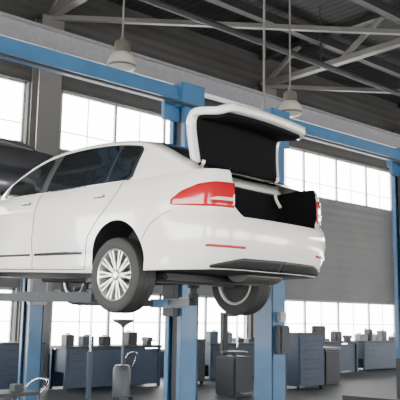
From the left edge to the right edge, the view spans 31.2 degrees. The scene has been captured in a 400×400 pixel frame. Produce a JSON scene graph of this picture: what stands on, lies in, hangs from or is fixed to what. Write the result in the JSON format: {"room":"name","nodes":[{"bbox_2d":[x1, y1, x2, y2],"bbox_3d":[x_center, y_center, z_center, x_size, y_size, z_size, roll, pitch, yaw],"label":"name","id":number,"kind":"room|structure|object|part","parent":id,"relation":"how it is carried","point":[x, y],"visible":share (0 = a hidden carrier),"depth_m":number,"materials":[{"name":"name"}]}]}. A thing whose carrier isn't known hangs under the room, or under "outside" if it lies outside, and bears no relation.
{"room":"auto repair garage","nodes":[
{"label":"auto repair garage","id":0,"kind":"room"},
{"bbox_2d":[12,288,51,353],"bbox_3d":[-4.033,2.881,17.018,0.900,1.540,0.300,9,-12,-40],"label":"pier","id":1,"kind":"object","parent":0,"point":[16,303],"visible":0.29,"depth_m":16.66,"materials":[{"name":"paint"}]},
{"bbox_2d":[44,0,87,15],"bbox_3d":[3.409,-6.263,9.882,0.220,1.110,22.050,9,-12,-40],"label":"roof truss","id":2,"kind":"object","parent":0,"point":[59,7],"depth_m":17.34,"materials":[{"name":"metal"}]},
{"bbox_2d":[0,144,394,303],"bbox_3d":[0.635,1.139,21.405,34.000,3.460,0.300,9,-12,-40],"label":"panel","id":3,"kind":"object","parent":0,"point":[357,266],"visible":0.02,"depth_m":25.21,"materials":[{"name":"metal"}]},
{"bbox_2d":[0,287,14,289],"bbox_3d":[-6.961,1.680,14.541,6.960,0.060,0.060,9,-12,-40],"label":"rail","id":4,"kind":"object","parent":3,"relation":"attached to","point":[1,288],"visible":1,"depth_m":16.61,"materials":[{"name":"grey"}]},
{"bbox_2d":[20,82,26,142],"bbox_3d":[-4.304,-2.128,17.457,0.070,1.560,0.060,9,-12,-40],"label":"mullion","id":5,"kind":"object","parent":3,"relation":"on","point":[25,83],"visible":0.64,"depth_m":17.43,"materials":[{"name":"grey"}]},
{"bbox_2d":[24,82,61,149],"bbox_3d":[-3.953,-2.063,17.825,0.900,1.560,0.300,9,-12,-40],"label":"pier","id":6,"kind":"object","parent":3,"relation":"on","point":[28,92],"visible":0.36,"depth_m":17.46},
{"bbox_2d":[59,91,62,148],"bbox_3d":[-3.536,-2.008,18.118,0.070,1.560,0.060,9,-12,-40],"label":"mullion","id":7,"kind":"object","parent":3,"relation":"on","point":[61,91],"visible":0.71,"depth_m":18.10,"materials":[{"name":"grey"}]},
{"bbox_2d":[86,100,88,146],"bbox_3d":[-2.928,-1.909,18.667,0.022,1.560,0.020,9,-12,-40],"label":"bar","id":8,"kind":"object","parent":3,"relation":"on","point":[88,100],"visible":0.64,"depth_m":18.67,"materials":[{"name":"grey"}]},
{"bbox_2d":[113,104,117,141],"bbox_3d":[-2.279,-1.811,19.200,0.070,1.560,0.060,9,-12,-40],"label":"mullion","id":9,"kind":"object","parent":3,"relation":"on","point":[115,106],"visible":0.64,"depth_m":19.22,"materials":[{"name":"grey"}]},
{"bbox_2d":[52,289,213,297],"bbox_3d":[-1.091,2.599,19.594,6.760,0.060,0.060,9,-12,-40],"label":"rail","id":10,"kind":"object","parent":3,"relation":"attached to","point":[52,289],"visible":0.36,"depth_m":19.53,"materials":[{"name":"grey"}]},
{"bbox_2d":[139,113,140,140],"bbox_3d":[-1.671,-1.712,19.749,0.022,1.560,0.020,9,-12,-40],"label":"bar","id":11,"kind":"object","parent":3,"relation":"on","point":[140,113],"visible":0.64,"depth_m":19.79,"materials":[{"name":"grey"}]},
{"bbox_2d":[162,120,165,142],"bbox_3d":[-1.022,-1.614,20.282,0.070,1.560,0.060,9,-12,-40],"label":"mullion","id":12,"kind":"object","parent":3,"relation":"on","point":[164,121],"visible":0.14,"depth_m":20.31,"materials":[{"name":"grey"}]},
{"bbox_2d":[61,131,112,141],"bbox_3d":[-1.040,-1.351,20.254,6.760,0.022,0.020,9,-12,-40],"label":"bar","id":13,"kind":"object","parent":12,"relation":"attached to","point":[61,131],"visible":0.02,"depth_m":18.61,"materials":[{"name":"grey"}]},
{"bbox_2d":[285,149,285,184],"bbox_3d":[2.820,-1.008,23.615,0.022,1.560,0.020,9,-12,-40],"label":"bar","id":14,"kind":"object","parent":3,"relation":"on","point":[285,149],"visible":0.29,"depth_m":23.62,"materials":[{"name":"grey"}]},
{"bbox_2d":[302,152,304,190],"bbox_3d":[3.497,-0.907,24.172,0.070,1.560,0.060,9,-12,-40],"label":"mullion","id":15,"kind":"object","parent":3,"relation":"on","point":[303,153],"visible":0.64,"depth_m":24.16,"materials":[{"name":"grey"}]},
{"bbox_2d":[335,159,337,200],"bbox_3d":[4.810,-0.701,25.302,0.070,1.560,0.060,9,-12,-40],"label":"mullion","id":16,"kind":"object","parent":3,"relation":"on","point":[336,179],"visible":1,"depth_m":25.27,"materials":[{"name":"grey"}]},
{"bbox_2d":[285,177,390,198],"bbox_3d":[4.793,-0.437,25.274,7.060,0.022,0.020,9,-12,-40],"label":"bar","id":17,"kind":"object","parent":16,"relation":"attached to","point":[285,177],"visible":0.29,"depth_m":25.29,"materials":[{"name":"grey"}]},
{"bbox_2d":[285,299,394,304],"bbox_3d":[4.742,3.513,24.615,7.060,0.060,0.060,9,-12,-40],"label":"rail","id":18,"kind":"object","parent":3,"relation":"attached to","point":[285,299],"visible":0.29,"depth_m":24.55,"materials":[{"name":"grey"}]},
{"bbox_2d":[318,197,391,210],"bbox_3d":[4.798,0.039,25.181,7.060,0.060,0.060,9,-12,-40],"label":"rail","id":19,"kind":"object","parent":3,"relation":"on","point":[318,197],"visible":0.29,"depth_m":25.78,"materials":[{"name":"grey"}]},
{"bbox_2d":[364,166,367,206],"bbox_3d":[6.124,-0.495,26.433,0.070,1.560,0.060,9,-12,-40],"label":"mullion","id":20,"kind":"object","parent":3,"relation":"on","point":[365,168],"visible":1,"depth_m":26.41,"materials":[{"name":"grey"}]},
{"bbox_2d":[389,174,391,209],"bbox_3d":[10.460,0.194,30.230,8.000,1.560,0.300,9,-12,-40],"label":"pier","id":21,"kind":"object","parent":3,"relation":"on","point":[389,174],"visible":0.02,"depth_m":27.71,"materials":[{"name":"paint"}]},
{"bbox_2d":[0,368,396,399],"bbox_3d":[7.977,3.821,12.388,34.600,0.100,22.800,9,-12,-40],"label":"floor","id":22,"kind":"structure","parent":0,"point":[381,383],"depth_m":15.88,"materials":[{"name":"concrete"}]},
{"bbox_2d":[0,342,45,389],"bbox_3d":[-3.829,3.447,14.748,1.140,1.020,0.565,9,-12,-40],"label":"base cabinet","id":23,"kind":"object","parent":22,"relation":"on","point":[9,351],"visible":0.33,"depth_m":14.43,"materials":[{"name":"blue metal"}]},
{"bbox_3d":[-3.668,3.568,14.540,1.040,0.130,0.020,9,-12,-40],"label":"drawer","id":24,"kind":"part","parent":23,"relation":"part of","materials":[{"name":"metal"}]},
{"bbox_3d":[-3.671,3.725,14.514,1.040,0.130,0.020,9,-12,-40],"label":"drawer","id":25,"kind":"part","parent":23,"relation":"part of","materials":[{"name":"metal"}]},
{"bbox_3d":[-3.663,3.252,14.591,1.040,0.130,0.020,9,-12,-40],"label":"drawer","id":26,"kind":"part","parent":23,"relation":"part of","materials":[{"name":"metal"}]},
{"bbox_3d":[-3.666,3.410,14.566,1.040,0.130,0.020,9,-12,-40],"label":"drawer","id":27,"kind":"part","parent":23,"relation":"part of","materials":[{"name":"metal"}]},
{"bbox_3d":[-3.660,3.094,14.617,1.040,0.130,0.020,9,-12,-40],"label":"drawer","id":28,"kind":"part","parent":23,"relation":"part of","materials":[{"name":"metal"}]},
{"bbox_2d":[0,377,48,399],"bbox_3d":[-2.189,2.533,8.427,0.763,0.842,0.490,9,-12,-40],"label":"trolley","id":29,"kind":"object","parent":22,"relation":"on","point":[16,389],"visible":1,"depth_m":8.43,"materials":[{"name":"grey metal"}]},
{"bbox_2d":[0,389,40,397],"bbox_3d":[-2.246,2.268,8.416,0.600,0.040,0.450,9,-12,-40],"label":"tray","id":30,"kind":"object","parent":29,"relation":"on","point":[7,392],"depth_m":8.35,"materials":[{"name":"grey metal"}]},
{"bbox_3d":[-1.973,2.246,8.661,0.203,0.191,0.443,9,-12,-40],"label":"handle","id":31,"kind":"part","parent":29,"relation":"part of","materials":[{"name":"silver metal"}]},
{"bbox_2d":[17,18,41,341],"bbox_3d":[-3.935,-0.122,17.297,0.600,8.860,0.050,9,-12,-40],"label":"flange","id":32,"kind":"object","parent":22,"relation":"on","point":[35,71],"visible":0.14,"depth_m":17.44,"materials":[{"name":"grey metal"}]},
{"bbox_2d":[12,278,47,399],"bbox_3d":[-4.486,1.541,12.386,3.900,4.000,1.840,9,-12,-40],"label":"lift","id":33,"kind":"object","parent":22,"relation":"on","point":[32,313],"visible":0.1,"depth_m":13.11,"materials":[{"name":"blue metal"}]},
{"bbox_2d":[0,137,53,196],"bbox_3d":[-4.375,-0.191,12.471,2.213,1.650,4.863,8,-11,-36],"label":"car","id":34,"kind":"object","parent":33,"relation":"on","point":[17,158],"visible":0.26,"depth_m":10.79,"materials":[{"name":"grey paint"}]},
{"bbox_3d":[-3.205,-0.924,11.346,1.246,0.342,0.680,9,-12,-40],"label":"glass","id":35,"kind":"part","parent":34,"relation":"part of","materials":[{"name":"black"}]},
{"bbox_3d":[-2.936,1.536,13.132,0.260,0.420,0.020,9,-12,-40],"label":"control panel","id":36,"kind":"part","parent":33,"relation":"part of","materials":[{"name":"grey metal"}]},
{"bbox_2d":[35,13,64,384],"bbox_3d":[-3.698,-0.162,17.029,0.600,8.860,0.050,9,-12,-40],"label":"flange","id":37,"kind":"object","parent":22,"relation":"on","point":[49,83],"visible":0.29,"depth_m":17.29,"materials":[{"name":"grey metal"}]},
{"bbox_2d":[85,306,92,399],"bbox_3d":[-1.976,2.695,12.888,0.544,1.915,0.543,9,-12,-40],"label":"jack","id":38,"kind":"object","parent":22,"relation":"on","point":[89,354],"visible":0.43,"depth_m":12.81,"materials":[{"name":"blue metal"}]},
{"bbox_2d":[0,35,204,399],"bbox_3d":[-1.382,0.554,8.071,3.950,4.660,2.270,9,-12,-40],"label":"lift","id":39,"kind":"object","parent":22,"relation":"on","point":[179,304],"visible":0.78,"depth_m":9.00,"materials":[{"name":"blue metal"}]},
{"bbox_3d":[-1.769,0.950,6.998,1.489,0.080,0.100,0,-9,8],"label":"arm","id":40,"kind":"part","parent":39,"relation":"part of","materials":[{"name":"grey metal"}]},
{"bbox_3d":[-1.064,1.320,9.199,1.011,0.080,0.100,0,-9,3],"label":"arm","id":41,"kind":"part","parent":39,"relation":"part of","materials":[{"name":"grey metal"}]},
{"bbox_2d":[0,103,324,315],"bbox_3d":[-1.052,0.317,7.766,2.213,1.800,4.862,9,-12,-41],"label":"car","id":42,"kind":"object","parent":39,"relation":"on","point":[131,218],"visible":0.98,"depth_m":6.45,"materials":[{"name":"white paint"}]},
{"bbox_3d":[-2.049,0.588,7.535,0.940,0.034,0.026,-5,-11,44],"label":"door molding","id":43,"kind":"part","parent":42,"relation":"part of","materials":[{"name":"black plastic"}]},
{"bbox_3d":[-1.802,-0.226,7.648,0.640,0.392,0.181,-5,-11,44],"label":"door glass","id":44,"kind":"part","parent":42,"relation":"part of","materials":[{"name":"black"}]},
{"bbox_3d":[-1.371,0.520,6.887,0.780,0.034,0.026,-5,-11,44],"label":"door molding","id":45,"kind":"part","parent":42,"relation":"part of","materials":[{"name":"black plastic"}]},
{"bbox_3d":[-1.139,-0.311,7.037,0.930,0.426,0.206,-5,-11,44],"label":"door glass","id":46,"kind":"part","parent":42,"relation":"part of","materials":[{"name":"black"}]},
{"bbox_3d":[-0.947,-0.041,6.539,0.183,0.030,0.028,-5,-11,44],"label":"door handle","id":47,"kind":"part","parent":42,"relation":"part of","materials":[{"name":"white paint"}]},
{"bbox_3d":[-0.677,-0.349,6.581,0.290,0.372,0.176,-5,-11,44],"label":"quarter glass","id":48,"kind":"part","parent":42,"relation":"part of","materials":[{"name":"black"}]},
{"bbox_3d":[0.239,-0.331,6.718,0.680,0.342,1.246,-5,-11,44],"label":"glass","id":49,"kind":"part","parent":42,"relation":"part of","materials":[{"name":"black"}]},
{"bbox_3d":[0.461,-0.437,6.521,0.476,0.655,1.247,-5,-11,44],"label":"boot lid","id":50,"kind":"part","parent":42,"relation":"part of","materials":[{"name":"white paint"}]},
{"bbox_2d":[209,258,283,272],"bbox_3d":[0.405,0.529,5.874,0.765,0.094,0.114,8,-11,-36],"label":"diffuser","id":51,"kind":"object","parent":42,"relation":"attached to","point":[248,265],"depth_m":5.85,"materials":[{"name":"black plastic"}]},
{"bbox_3d":[0.459,-0.451,6.525,0.356,0.512,1.113,-5,-11,44],"label":"boot lid trim","id":52,"kind":"part","parent":42,"relation":"part of","materials":[{"name":"black"}]},
{"bbox_2d":[279,262,318,276],"bbox_3d":[0.925,0.625,6.409,0.114,0.094,0.765,-5,-11,34],"label":"diffuser","id":53,"kind":"object","parent":42,"relation":"attached to","point":[295,269],"depth_m":6.33,"materials":[{"name":"black plastic"}]},
{"bbox_3d":[-0.215,1.194,8.336,0.100,0.080,1.279,3,-10,-13],"label":"arm","id":54,"kind":"part","parent":39,"relation":"part of","materials":[{"name":"grey metal"}]},
{"bbox_2d":[49,330,161,391],"bbox_3d":[-2.100,3.600,16.262,2.600,1.261,0.712,9,-12,-40],"label":"workbench","id":55,"kind":"object","parent":22,"relation":"on","point":[68,361],"visible":0.98,"depth_m":15.85,"materials":[{"name":"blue metal"}]},
{"bbox_3d":[-3.245,3.679,15.649,0.060,0.870,0.060,9,-12,-40],"label":"leg","id":56,"kind":"part","parent":55,"relation":"part of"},
{"bbox_3d":[-2.850,3.613,15.202,0.060,0.870,0.060,9,-12,-40],"label":"leg","id":57,"kind":"part","parent":55,"relation":"part of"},
{"bbox_3d":[-2.806,3.497,15.635,0.500,0.500,0.600,9,-12,-40],"label":"drawer","id":58,"kind":"part","parent":55,"relation":"part of","materials":[{"name":"metal"}]},
{"bbox_3d":[-2.291,3.810,16.446,2.500,0.800,0.020,9,-12,-40],"label":"panel","id":59,"kind":"part","parent":55,"relation":"part of","materials":[{"name":"metal"}]},
{"bbox_3d":[-1.923,3.748,16.029,2.500,0.800,0.020,9,-12,-40],"label":"panel","id":60,"kind":"part","parent":55,"relation":"part of","materials":[{"name":"metal"}]},
{"bbox_3d":[-0.969,3.908,16.822,0.060,0.870,0.060,9,-12,-40],"label":"leg","id":61,"kind":"part","parent":55,"relation":"part of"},
{"bbox_2d":[47,351,163,379],"bbox_3d":[0.578,4.692,20.826,34.000,0.660,0.300,9,-12,-40],"label":"panel","id":62,"kind":"object","parent":22,"relation":"on","point":[162,352],"visible":0.02,"depth_m":19.22,"materials":[{"name":"metal"}]},
{"bbox_2d":[8,288,14,341],"bbox_3d":[-4.384,2.816,16.651,0.070,1.540,0.060,9,-12,-40],"label":"mullion","id":63,"kind":"object","parent":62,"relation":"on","point":[13,290],"visible":0.64,"depth_m":16.64,"materials":[{"name":"grey"}]},
{"bbox_2d":[49,290,53,352],"bbox_3d":[-3.616,2.936,17.312,0.070,1.540,0.060,9,-12,-40],"label":"mullion","id":64,"kind":"object","parent":62,"relation":"on","point":[51,315],"visible":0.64,"depth_m":17.28,"materials":[{"name":"grey"}]},
{"bbox_2d":[78,305,80,336],"bbox_3d":[-3.009,3.035,17.861,0.022,1.540,0.020,9,-12,-40],"label":"bar","id":65,"kind":"object","parent":62,"relation":"on","point":[79,305],"visible":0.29,"depth_m":17.86,"materials":[{"name":"grey"}]},
{"bbox_2d":[106,311,109,335],"bbox_3d":[-2.360,3.133,18.393,0.070,1.540,0.060,9,-12,-40],"label":"mullion","id":66,"kind":"object","parent":62,"relation":"on","point":[108,312],"visible":0.29,"depth_m":18.37,"materials":[{"name":"grey"}]},
{"bbox_2d":[157,294,161,344],"bbox_3d":[-1.103,3.330,19.475,0.070,1.540,0.060,9,-12,-40],"label":"mullion","id":67,"kind":"object","parent":62,"relation":"on","point":[160,296],"visible":0.64,"depth_m":19.43,"materials":[{"name":"grey"}]},
{"bbox_2d":[52,321,245,323],"bbox_3d":[-1.116,3.332,19.490,6.760,0.022,0.020,9,-12,-40],"label":"bar","id":68,"kind":"object","parent":67,"relation":"attached to","point":[52,321],"visible":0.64,"depth_m":18.92,"materials":[{"name":"grey"}]},
{"bbox_2d":[204,296,206,338],"bbox_3d":[0.154,3.526,20.557,0.070,1.540,0.060,9,-12,-40],"label":"mullion","id":69,"kind":"object","parent":62,"relation":"on","point":[205,299],"visible":0.64,"depth_m":20.57,"materials":[{"name":"grey"}]},
{"bbox_2d":[245,315,247,338],"bbox_3d":[1.411,3.723,21.639,0.070,1.540,0.060,9,-12,-40],"label":"mullion","id":70,"kind":"object","parent":62,"relation":"on","point":[246,317],"visible":0.29,"depth_m":21.59,"materials":[{"name":"grey"}]},
{"bbox_2d":[303,301,305,331],"bbox_3d":[3.417,4.037,23.366,0.070,1.540,0.060,9,-12,-40],"label":"mullion","id":71,"kind":"object","parent":62,"relation":"on","point":[304,303],"visible":0.64,"depth_m":23.38,"materials":[{"name":"grey"}]},
{"bbox_2d":[337,301,339,330],"bbox_3d":[4.730,4.243,24.496,0.070,1.540,0.060,9,-12,-40],"label":"mullion","id":72,"kind":"object","parent":62,"relation":"on","point":[338,311],"visible":0.64,"depth_m":24.51,"materials":[{"name":"grey"}]},
{"bbox_2d":[285,323,394,324],"bbox_3d":[4.717,4.245,24.511,7.060,0.022,0.020,9,-12,-40],"label":"bar","id":73,"kind":"object","parent":72,"relation":"attached to","point":[285,323],"visible":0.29,"depth_m":25.24,"materials":[{"name":"grey"}]},
{"bbox_2d":[367,304,369,328],"bbox_3d":[6.043,4.449,25.626,0.070,1.540,0.060,9,-12,-40],"label":"mullion","id":74,"kind":"object","parent":62,"relation":"on","point":[368,305],"visible":0.64,"depth_m":25.66,"materials":[{"name":"grey"}]},
{"bbox_2d":[112,319,136,399],"bbox_3d":[-1.433,3.025,13.508,0.420,1.530,0.580,9,-12,-40],"label":"oil drainer","id":75,"kind":"object","parent":22,"relation":"on","point":[121,380],"visible":1,"depth_m":13.38,"materials":[{"name":"grey"}]},
{"bbox_3d":[-1.478,3.402,13.492,0.340,0.580,0.340,9,-12,-40],"label":"tank","id":76,"kind":"part","parent":75,"relation":"part of","materials":[{"name":"grey"}]},
{"bbox_3d":[-1.304,2.997,13.364,0.254,0.354,0.191,9,-12,-40],"label":"handle","id":77,"kind":"part","parent":75,"relation":"part of","materials":[{"name":"silver metal"}]},
{"bbox_2d":[198,339,206,383],"bbox_3d":[-0.329,3.885,17.240,0.840,1.070,0.565,9,-12,-40],"label":"base cabinet","id":78,"kind":"object","parent":22,"relation":"on","point":[201,342],"visible":0.31,"depth_m":17.23,"materials":[{"name":"grey metal"}]},
{"bbox_3d":[-0.160,3.512,17.112,0.740,0.140,0.020,9,-12,-40],"label":"drawer","id":79,"kind":"part","parent":78,"relation":"part of","materials":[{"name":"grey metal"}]},
{"bbox_3d":[-0.163,3.680,17.085,0.740,0.140,0.020,9,-12,-40],"label":"drawer","id":80,"kind":"part","parent":78,"relation":"part of","materials":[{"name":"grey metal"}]},
{"bbox_3d":[-0.166,3.848,17.057,0.740,0.140,0.020,9,-12,-40],"label":"drawer","id":81,"kind":"part","parent":78,"relation":"part of","materials":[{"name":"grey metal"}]},
{"bbox_3d":[-0.168,4.015,17.030,0.740,0.140,0.020,9,-12,-40],"label":"drawer","id":82,"kind":"part","parent":78,"relation":"part of","materials":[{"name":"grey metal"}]},
{"bbox_3d":[-0.171,4.183,17.003,0.740,0.140,0.020,9,-12,-40],"label":"drawer","id":83,"kind":"part","parent":78,"relation":"part of","materials":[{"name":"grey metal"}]},
{"bbox_2d":[205,330,253,380],"bbox_3d":[1.014,4.152,19.336,2.600,1.261,0.712,9,-12,-40],"label":"workbench","id":84,"kind":"object","parent":22,"relation":"on","point":[212,346],"visible":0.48,"depth_m":18.84,"materials":[{"name":"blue metal"}]},
{"bbox_3d":[0.264,4.165,18.276,0.060,0.870,0.060,9,-12,-40],"label":"leg","id":85,"kind":"part","parent":84,"relation":"part of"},
{"bbox_3d":[0.308,4.048,18.709,0.500,0.500,0.600,9,-12,-40],"label":"drawer","id":86,"kind":"part","parent":84,"relation":"part of","materials":[{"name":"metal"}]},
{"bbox_3d":[0.823,4.361,19.520,2.500,0.800,0.020,9,-12,-40],"label":"panel","id":87,"kind":"part","parent":84,"relation":"part of","materials":[{"name":"metal"}]},
{"bbox_3d":[1.192,4.299,19.103,2.500,0.800,0.020,9,-12,-40],"label":"panel","id":88,"kind":"part","parent":84,"relation":"part of","materials":[{"name":"metal"}]},
{"bbox_2d":[216,312,253,396],"bbox_3d":[0.737,3.175,15.051,0.560,1.800,0.805,9,-12,-40],"label":"tyre changer","id":89,"kind":"object","parent":22,"relation":"on","point":[234,372],"visible":0.93,"depth_m":14.84,"materials":[{"name":"grey metal"}]},
{"bbox_3d":[0.662,2.450,15.270,0.070,0.070,0.420,9,-12,-40],"label":"swing arm","id":90,"kind":"part","parent":89,"relation":"part of","materials":[{"name":"grey metal"}]},
{"bbox_2d":[253,86,260,337],"bbox_3d":[1.898,0.792,22.317,0.600,8.860,0.050,9,-12,-40],"label":"flange","id":91,"kind":"object","parent":22,"relation":"on","point":[255,87],"visible":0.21,"depth_m":21.66,"materials":[{"name":"grey metal"}]},
{"bbox_2d":[285,332,324,389],"bbox_3d":[2.401,3.743,16.719,0.940,1.270,0.615,9,-12,-40],"label":"cabinet","id":92,"kind":"object","parent":22,"relation":"on","point":[304,362],"visible":0.89,"depth_m":16.43,"materials":[{"name":"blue metal"}]},
{"bbox_3d":[2.587,3.288,16.586,0.840,0.180,0.020,9,-12,-40],"label":"drawer","id":93,"kind":"part","parent":92,"relation":"part of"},
{"bbox_3d":[2.583,3.496,16.552,0.840,0.180,0.020,9,-12,-40],"label":"drawer","id":94,"kind":"part","parent":92,"relation":"part of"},
{"bbox_3d":[2.580,3.703,16.518,0.840,0.180,0.020,9,-12,-40],"label":"drawer","id":95,"kind":"part","parent":92,"relation":"part of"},
{"bbox_3d":[2.577,3.910,16.484,0.840,0.180,0.020,9,-12,-40],"label":"drawer","id":96,"kind":"part","parent":92,"relation":"part of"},
{"bbox_3d":[2.573,4.117,16.451,0.840,0.180,0.020,9,-12,-40],"label":"drawer","id":97,"kind":"part","parent":92,"relation":"part of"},
{"bbox_2d":[311,326,340,384],"bbox_3d":[3.018,3.894,18.066,0.910,1.425,0.640,9,-12,-40],"label":"wheel balancer","id":98,"kind":"object","parent":22,"relation":"on","point":[331,354],"visible":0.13,"depth_m":17.90,"materials":[{"name":"grey metal"}]},
{"bbox_2d":[324,346,340,349],"bbox_3d":[3.130,3.756,18.185,0.620,0.050,0.620,9,-12,-40],"label":"tray","id":99,"kind":"object","parent":98,"relation":"on","point":[325,348],"depth_m":17.94,"materials":[{"name":"grey metal"}]},
{"bbox_2d":[254,0,399,399],"bbox_3d":[2.380,-1.403,11.976,4.010,9.900,2.029,9,-12,-40],"label":"lift","id":100,"kind":"object","parent":22,"relation":"on","point":[271,334],"visible":0.5,"depth_m":10.57,"materials":[{"name":"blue metal"}]},
{"bbox_3d":[2.975,3.477,12.449,1.031,0.100,0.120,-5,-11,34],"label":"arm","id":101,"kind":"part","parent":100,"relation":"part of","materials":[{"name":"grey metal"}]},
{"bbox_2d":[324,330,357,371],"bbox_3d":[3.498,4.542,21.474,3.200,1.257,0.712,9,-12,-40],"label":"workbench","id":102,"kind":"object","parent":22,"relation":"on","point":[348,353],"visible":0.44,"depth_m":21.97,"materials":[{"name":"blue metal"}]},
{"bbox_3d":[3.675,4.688,21.241,3.100,0.800,0.020,9,-12,-40],"label":"panel","id":103,"kind":"part","parent":102,"relation":"part of","materials":[{"name":"metal"}]},
{"bbox_3d":[4.855,4.883,22.228,0.060,0.870,0.060,9,-12,-40],"label":"leg","id":104,"kind":"part","parent":102,"relation":"part of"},
{"bbox_2d":[347,328,395,370],"bbox_3d":[6.208,4.930,23.812,3.400,1.332,0.712,9,-12,-40],"label":"workbench","id":105,"kind":"object","parent":22,"relation":"on","point":[375,351],"visible":0.87,"depth_m":23.02,"materials":[{"name":"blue metal"}]},
{"bbox_3d":[5.200,4.814,22.920,0.500,0.500,0.600,9,-12,-40],"label":"drawer","id":106,"kind":"part","parent":105,"relation":"part of","materials":[{"name":"metal"}]},
{"bbox_3d":[5.156,4.931,22.487,0.060,0.870,0.060,9,-12,-40],"label":"leg","id":107,"kind":"part","parent":105,"relation":"part of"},
{"bbox_3d":[6.016,5.175,23.990,3.300,0.800,0.020,9,-12,-40],"label":"panel","id":108,"kind":"part","parent":105,"relation":"part of","materials":[{"name":"metal"}]},
{"bbox_3d":[6.385,5.113,23.573,3.300,0.800,0.020,9,-12,-40],"label":"panel","id":109,"kind":"part","parent":105,"relation":"part of","materials":[{"name":"metal"}]},
{"bbox_3d":[-9.531,-1.075,12.008,0.600,8.860,0.050,9,-12,-40],"label":"flange","id":110,"kind":"object","parent":22,"relation":"on","visible":0},
{"bbox_2d":[0,32,398,147],"bbox_3d":[1.193,-2.862,21.485,33.900,0.050,0.340,9,-12,-40],"label":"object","id":111,"kind":"object","parent":110,"relation":"attached to","point":[208,95],"visible":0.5,"depth_m":20.65,"materials":[{"name":"metal"}]},
{"bbox_2d":[0,16,399,146],"bbox_3d":[1.197,-3.108,21.525,33.900,0.500,0.060,9,-12,-40],"label":"beam","id":112,"kind":"structure","parent":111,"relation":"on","point":[8,26],"depth_m":19.85,"materials":[{"name":"metal"}]},
{"bbox_2d":[0,11,399,137],"bbox_3d":[1.201,-3.355,21.566,33.900,0.050,0.340,9,-12,-40],"label":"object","id":113,"kind":"object","parent":112,"relation":"attached to","point":[3,14],"visible":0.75,"depth_m":19.84,"materials":[{"name":"metal"}]},
{"bbox_2d":[0,0,399,170],"bbox_3d":[0.711,-3.479,22.158,34.000,2.780,0.300,9,-12,-40],"label":"wall","id":114,"kind":"structure","parent":0,"point":[175,45],"depth_m":21.30,"materials":[{"name":"metal"}]},
{"bbox_2d":[0,75,24,83],"bbox_3d":[-6.881,-3.274,15.349,6.960,0.060,0.060,9,-12,-40],"label":"rail","id":115,"kind":"object","parent":114,"relation":"attached to","point":[1,77],"visible":1,"depth_m":17.33,"materials":[{"name":"grey"}]},
{"bbox_2d":[62,91,160,117],"bbox_3d":[-1.010,-2.354,20.402,6.760,0.060,0.060,9,-12,-40],"label":"rail","id":116,"kind":"object","parent":114,"relation":"attached to","point":[63,92],"visible":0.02,"depth_m":19.15,"materials":[{"name":"grey"}]},
{"bbox_2d":[289,147,389,173],"bbox_3d":[4.822,-1.441,25.423,7.060,0.060,0.060,9,-12,-40],"label":"rail","id":117,"kind":"object","parent":114,"relation":"attached to","point":[291,148],"visible":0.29,"depth_m":25.42,"materials":[{"name":"grey"}]},
{"bbox_2d":[243,314,252,338],"bbox_3d":[1.724,3.783,21.974,0.800,1.540,0.300,9,-12,-40],"label":"window","id":118,"kind":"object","parent":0,"point":[250,317],"visible":0.14,"depth_m":21.64,"materials":[{"name":"glass"}]},
{"bbox_2d":[106,0,399,103],"bbox_3d":[8.139,-6.146,14.013,34.600,0.100,22.800,9,-12,-40],"label":"roof trusses","id":119,"kind":"structure","parent":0,"point":[303,12],"depth_m":20.72,"materials":[{"name":"black"}]},
{"bbox_2d":[106,0,136,71],"bbox_3d":[-0.989,-4.273,9.828,0.400,5.235,0.400,9,-12,-40],"label":"pendant lamp","id":120,"kind":"object","parent":119,"relation":"hanging from","point":[121,58],"visible":0.85,"depth_m":9.33,"materials":[{"name":"grey"}]},
{"bbox_3d":[-0.985,-4.498,9.865,0.026,4.780,0.026,4,-10,-18],"label":"suspension rod","id":121,"kind":"part","parent":120,"relation":"part of","materials":[{"name":"grey metal"}]},
{"bbox_2d":[53,0,399,93],"bbox_3d":[6.032,-4.262,18.317,15.424,0.120,11.895,9,-12,-40],"label":"roof beam","id":122,"kind":"structure","parent":119,"relation":"attached to","point":[69,18],"depth_m":18.01,"materials":[{"name":"metal"}]},
{"bbox_2d":[279,0,302,117],"bbox_3d":[1.478,-3.908,11.820,0.400,5.235,0.400,9,-12,-40],"label":"pendant lamp","id":123,"kind":"object","parent":119,"relation":"hanging from","point":[290,104],"visible":0.84,"depth_m":11.36,"materials":[{"name":"grey"}]},
{"bbox_3d":[1.481,-4.133,11.857,0.026,4.780,0.026,-4,-10,26],"label":"suspension rod","id":124,"kind":"part","parent":123,"relation":"part of","materials":[{"name":"grey metal"}]},
{"bbox_2d":[262,84,275,95],"bbox_3d":[2.135,0.752,22.049,0.600,8.860,0.050,9,-12,-40],"label":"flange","id":125,"kind":"object","parent":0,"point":[268,90],"visible":0.14,"depth_m":22.70,"materials":[{"name":"grey metal"}]},
{"bbox_2d":[140,0,399,95],"bbox_3d":[3.253,-4.424,19.376,33.800,1.730,0.160,9,-12,-40],"label":"roof beam","id":126,"kind":"structure","parent":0,"point":[158,3],"depth_m":17.88,"materials":[{"name":"metal"}]},
{"bbox_2d":[205,0,399,77],"bbox_3d":[2.604,-4.858,20.209,33.800,0.305,0.220,9,-12,-40],"label":"roof beam","id":127,"kind":"structure","parent":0,"point":[241,7],"depth_m":20.51,"materials":[{"name":"metal"}]},
{"bbox_2d":[259,4,399,87],"bbox_3d":[9.241,-5.349,14.902,0.220,1.110,22.050,9,-12,-40],"label":"roof truss","id":128,"kind":"object","parent":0,"point":[375,19],"depth_m":20.74,"materials":[{"name":"metal"}]},
{"bbox_2d":[350,0,399,23],"bbox_3d":[4.249,-5.135,18.348,33.800,0.305,0.220,9,-12,-40],"label":"roof beam","id":129,"kind":"structure","parent":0,"point":[380,2],"depth_m":18.81,"materials":[{"name":"metal"}]},
{"bbox_2d":[393,305,394,332],"bbox_3d":[10.379,5.138,29.424,8.000,1.540,0.300,9,-12,-40],"label":"pier","id":130,"kind":"object","parent":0,"point":[393,305],"visible":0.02,"depth_m":26.95,"materials":[{"name":"paint"}]}
]}

